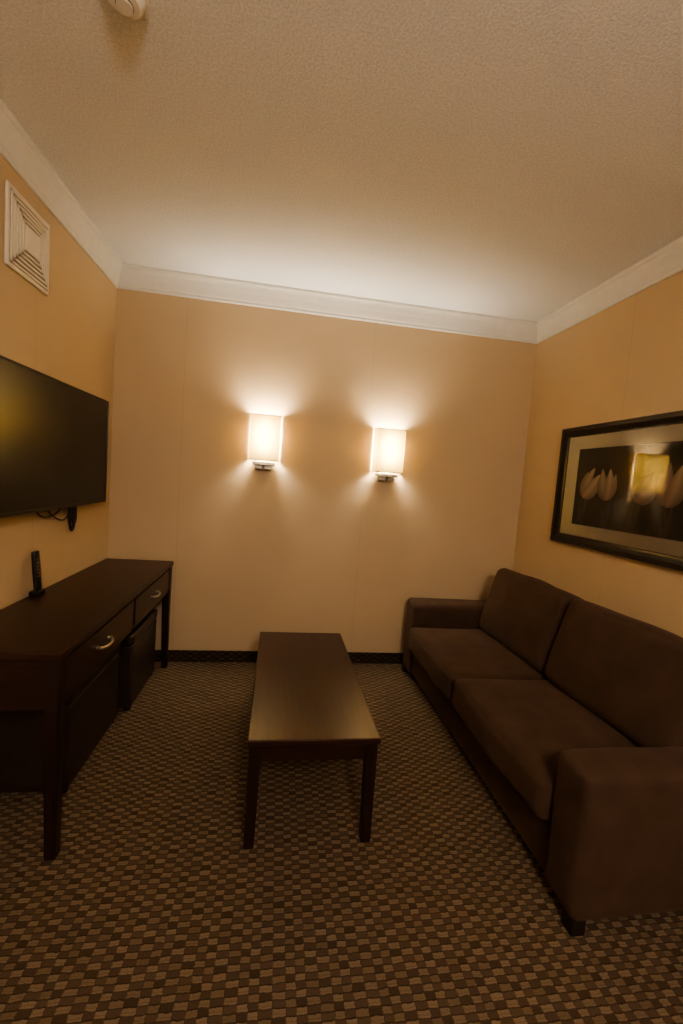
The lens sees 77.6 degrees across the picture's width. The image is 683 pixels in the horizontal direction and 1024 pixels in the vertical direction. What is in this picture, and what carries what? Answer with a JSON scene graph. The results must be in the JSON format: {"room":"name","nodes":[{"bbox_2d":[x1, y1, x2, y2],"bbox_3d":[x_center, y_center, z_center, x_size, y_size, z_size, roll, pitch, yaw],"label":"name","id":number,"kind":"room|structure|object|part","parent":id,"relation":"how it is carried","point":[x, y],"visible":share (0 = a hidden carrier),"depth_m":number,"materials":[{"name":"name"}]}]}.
{"room":"hotel room","nodes":[
{"label":"hotel room","id":0,"kind":"room"},
{"bbox_2d":[0,155,116,609],"bbox_3d":[-1.280,-0.075,0.443,0.120,2.700,5.000,4,4,-9],"label":"wall","id":1,"kind":"structure","parent":0,"point":[67,335],"depth_m":2.16,"materials":[{"name":"paint"}]},
{"bbox_2d":[4,180,49,295],"bbox_3d":[-1.353,-1.169,1.848,0.025,0.320,0.320,4,4,-9],"label":"air vent","id":2,"kind":"object","parent":1,"relation":"in","point":[27,234],"visible":1,"depth_m":1.80,"materials":[{"name":"plastic"}]},
{"bbox_3d":[-1.348,-1.168,1.849,0.015,0.106,0.106,4,4,-9],"label":"panel","id":3,"kind":"part","parent":2,"relation":"part of","materials":[{"name":"plastic"}]},
{"bbox_2d":[0,355,108,530],"bbox_3d":[-1.427,-0.255,2.113,0.074,0.774,1.116,4,4,-9],"label":"wall-mounted television","id":4,"kind":"object","parent":1,"relation":"attached to","point":[54,432],"visible":1,"depth_m":1.98,"materials":[{"name":"black plastic"}]},
{"bbox_2d":[0,97,122,287],"bbox_3d":[-1.100,-1.342,0.359,0.052,0.142,5.000,4,4,-9],"label":"trim","id":5,"kind":"structure","parent":1,"relation":"attached to","point":[17,148],"depth_m":1.96,"materials":[{"name":"paint"}]},
{"bbox_2d":[108,288,536,652],"bbox_3d":[-0.090,-0.197,3.206,3.289,2.700,0.120,4,4,-9],"label":"wall","id":6,"kind":"structure","parent":0,"point":[313,542],"depth_m":3.12,"materials":[{"name":"paint"}]},
{"bbox_2d":[248,413,281,469],"bbox_3d":[-0.541,-0.490,2.997,0.218,0.378,0.110,4,4,-9],"label":"wall sconce","id":7,"kind":"object","parent":6,"relation":"attached to","point":[265,429],"visible":1,"depth_m":2.94,"materials":[{"name":"fabric"}]},
{"bbox_2d":[155,650,402,663],"bbox_3d":[-0.177,1.109,3.239,3.049,0.085,0.014,4,4,-9],"label":"baseboard","id":8,"kind":"structure","parent":6,"relation":"attached to","point":[173,655],"depth_m":3.14,"materials":[{"name":"wood"}]},
{"bbox_2d":[118,263,536,343],"bbox_3d":[0.018,-1.462,3.024,3.049,0.142,0.052,4,4,-9],"label":"trim","id":9,"kind":"structure","parent":6,"relation":"attached to","point":[132,277],"depth_m":3.00,"materials":[{"name":"paint"}]},
{"bbox_2d":[371,427,406,480],"bbox_3d":[0.346,-0.418,3.134,0.218,0.378,0.110,4,4,-9],"label":"wall sconce","id":10,"kind":"object","parent":6,"relation":"attached to","point":[389,444],"visible":1,"depth_m":3.08,"materials":[{"name":"fabric"}]},
{"bbox_2d":[0,0,682,321],"bbox_3d":[0.387,-1.369,0.576,3.289,0.100,5.240,4,4,-9],"label":"ceiling","id":11,"kind":"structure","parent":0,"point":[512,159],"depth_m":1.60,"materials":[{"name":"white paint"}]},
{"bbox_2d":[106,0,148,20],"bbox_3d":[-0.598,-1.415,1.173,0.120,0.045,0.120,4,4,-9],"label":"smoke detector","id":12,"kind":"object","parent":11,"relation":"attached to","point":[132,10],"visible":1,"depth_m":1.18,"materials":[{"name":"white plastic"}]},
{"bbox_2d":[0,662,682,1023],"bbox_3d":[0.179,1.415,0.789,3.289,0.100,5.240,4,4,-9],"label":"floor","id":13,"kind":"structure","parent":0,"point":[152,907],"depth_m":1.43,"materials":[{"name":"carpet"}]},
{"bbox_2d":[0,643,120,794],"bbox_3d":[-1.326,0.930,2.021,0.312,0.455,0.580,4,4,-9],"label":"storage ottoman","id":14,"kind":"object","parent":13,"relation":"on","point":[91,709],"visible":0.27,"depth_m":1.77,"materials":[{"name":"leather"}]},
{"bbox_3d":[-1.312,0.740,2.006,0.312,0.074,0.580,4,4,-9],"label":"lid","id":15,"kind":"part","parent":14,"relation":"part of","materials":[{"name":"leather"}]},
{"bbox_2d":[0,558,173,860],"bbox_3d":[-1.287,0.770,2.190,0.464,0.753,1.556,4,4,-9],"label":"console table","id":16,"kind":"object","parent":13,"relation":"on","point":[51,642],"visible":1,"depth_m":1.66,"materials":[{"name":"brown wood"}]},
{"bbox_3d":[-1.170,0.578,1.427,0.336,0.182,0.020,4,4,-9],"label":"panel","id":17,"kind":"part","parent":16,"relation":"part of","materials":[{"name":"brown wood"}]},
{"bbox_2d":[29,550,44,595],"bbox_3d":[-1.438,0.288,2.009,0.044,0.210,0.060,4,4,-9],"label":"remote control","id":18,"kind":"object","parent":16,"relation":"on","point":[35,555],"visible":1,"depth_m":1.99,"materials":[{"name":"black plastic"}]},
{"bbox_3d":[-1.008,0.859,1.484,0.052,0.725,0.052,4,4,-9],"label":"leg","id":19,"kind":"part","parent":16,"relation":"part of","materials":[{"name":"brown wood"}]},
{"bbox_3d":[-1.035,0.555,1.836,0.028,0.140,0.693,4,4,-9],"label":"drawer","id":20,"kind":"part","parent":16,"relation":"part of","materials":[{"name":"brown wood"}]},
{"bbox_3d":[-0.997,0.560,1.814,0.031,0.018,0.133,4,4,-9],"label":"handle","id":21,"kind":"part","parent":16,"relation":"part of","materials":[{"name":"silver metal"}]},
{"bbox_3d":[-1.100,0.605,2.203,0.027,0.020,1.436,4,4,-9],"label":"rail","id":22,"kind":"part","parent":16,"relation":"part of","materials":[{"name":"brown wood"}]},
{"bbox_3d":[-1.094,0.525,2.197,0.027,0.182,0.036,4,4,-9],"label":"rail","id":23,"kind":"part","parent":16,"relation":"part of","materials":[{"name":"brown wood"}]},
{"bbox_3d":[-1.142,0.491,2.560,0.028,0.140,0.693,4,4,-9],"label":"drawer","id":24,"kind":"part","parent":16,"relation":"part of","materials":[{"name":"brown wood"}]},
{"bbox_3d":[-1.225,0.731,2.951,0.052,0.725,0.052,4,4,-9],"label":"leg","id":25,"kind":"part","parent":16,"relation":"part of","materials":[{"name":"brown wood"}]},
{"bbox_2d":[117,609,156,710],"bbox_3d":[-1.391,0.880,2.610,0.355,0.455,0.490,4,4,-9],"label":"storage ottoman","id":26,"kind":"object","parent":13,"relation":"on","point":[137,650],"visible":0.37,"depth_m":2.48,"materials":[{"name":"leather"}]},
{"bbox_3d":[-1.377,0.690,2.596,0.355,0.074,0.490,4,4,-9],"label":"lid","id":27,"kind":"part","parent":26,"relation":"part of","materials":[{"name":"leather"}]},
{"bbox_2d":[243,632,380,848],"bbox_3d":[-0.191,1.017,2.140,0.502,0.433,1.095,4,4,-9],"label":"coffee table","id":28,"kind":"object","parent":13,"relation":"on","point":[309,702],"visible":1,"depth_m":1.76,"materials":[{"name":"brown wood"}]},
{"bbox_3d":[-0.334,1.060,1.598,0.046,0.407,0.046,4,4,-9],"label":"leg","id":29,"kind":"part","parent":28,"relation":"part of","materials":[{"name":"brown wood"}]},
{"bbox_3d":[0.100,1.088,1.665,0.046,0.407,0.046,4,4,-9],"label":"leg","id":30,"kind":"part","parent":28,"relation":"part of","materials":[{"name":"brown wood"}]},
{"bbox_2d":[401,568,682,936],"bbox_3d":[1.028,0.873,2.329,0.917,0.871,1.929,4,4,-9],"label":"sofa","id":31,"kind":"object","parent":13,"relation":"on","point":[568,708],"visible":1,"depth_m":1.75,"materials":[{"name":"brown fabric"}]},
{"bbox_3d":[0.914,0.931,3.189,0.874,0.531,0.211,4,4,-9],"label":"arm","id":32,"kind":"part","parent":31,"relation":"part of"},
{"bbox_2d":[408,627,547,701],"bbox_3d":[0.841,0.941,2.693,0.666,0.222,0.760,4,4,-9],"label":"seat cushion","id":33,"kind":"object","parent":31,"relation":"on","point":[447,655],"depth_m":2.53,"materials":[{"name":"brown fabric"}]},
{"bbox_2d":[479,568,583,673],"bbox_3d":[1.186,0.672,2.724,0.319,0.502,0.764,4,4,-9],"label":"cushion","id":34,"kind":"object","parent":31,"relation":"on","point":[522,614],"depth_m":2.56,"materials":[{"name":"brown fabric"}]},
{"bbox_2d":[452,679,635,819],"bbox_3d":[0.955,1.010,1.925,0.668,0.220,0.794,4,4,-9],"label":"seat cushion","id":35,"kind":"object","parent":31,"relation":"on","point":[523,726],"depth_m":1.82,"materials":[{"name":"brown fabric"}]},
{"bbox_2d":[545,599,682,746],"bbox_3d":[1.301,0.739,1.945,0.319,0.505,0.808,4,4,-9],"label":"cushion","id":36,"kind":"object","parent":31,"relation":"on","point":[625,672],"depth_m":1.84,"materials":[{"name":"brown fabric"}]},
{"bbox_3d":[1.166,1.092,1.479,0.874,0.507,0.176,4,4,-9],"label":"arm","id":37,"kind":"part","parent":31,"relation":"part of"},
{"bbox_2d":[513,271,682,637],"bbox_3d":[1.846,0.122,0.922,0.120,2.700,5.000,4,4,-9],"label":"wall","id":38,"kind":"structure","parent":0,"point":[623,361],"depth_m":2.55,"materials":[{"name":"paint"}]},
{"bbox_2d":[537,236,682,343],"bbox_3d":[1.857,-1.155,0.812,0.052,0.142,5.000,4,4,-9],"label":"trim","id":39,"kind":"structure","parent":38,"relation":"attached to","point":[666,262],"depth_m":2.48,"materials":[{"name":"paint"}]},
{"bbox_2d":[550,410,682,570],"bbox_3d":[1.589,-0.120,2.185,0.036,0.758,1.466,4,4,-9],"label":"print","id":40,"kind":"object","parent":38,"relation":"attached to","point":[619,491],"visible":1,"depth_m":2.34,"materials":[{"name":"black paint"}]}
]}

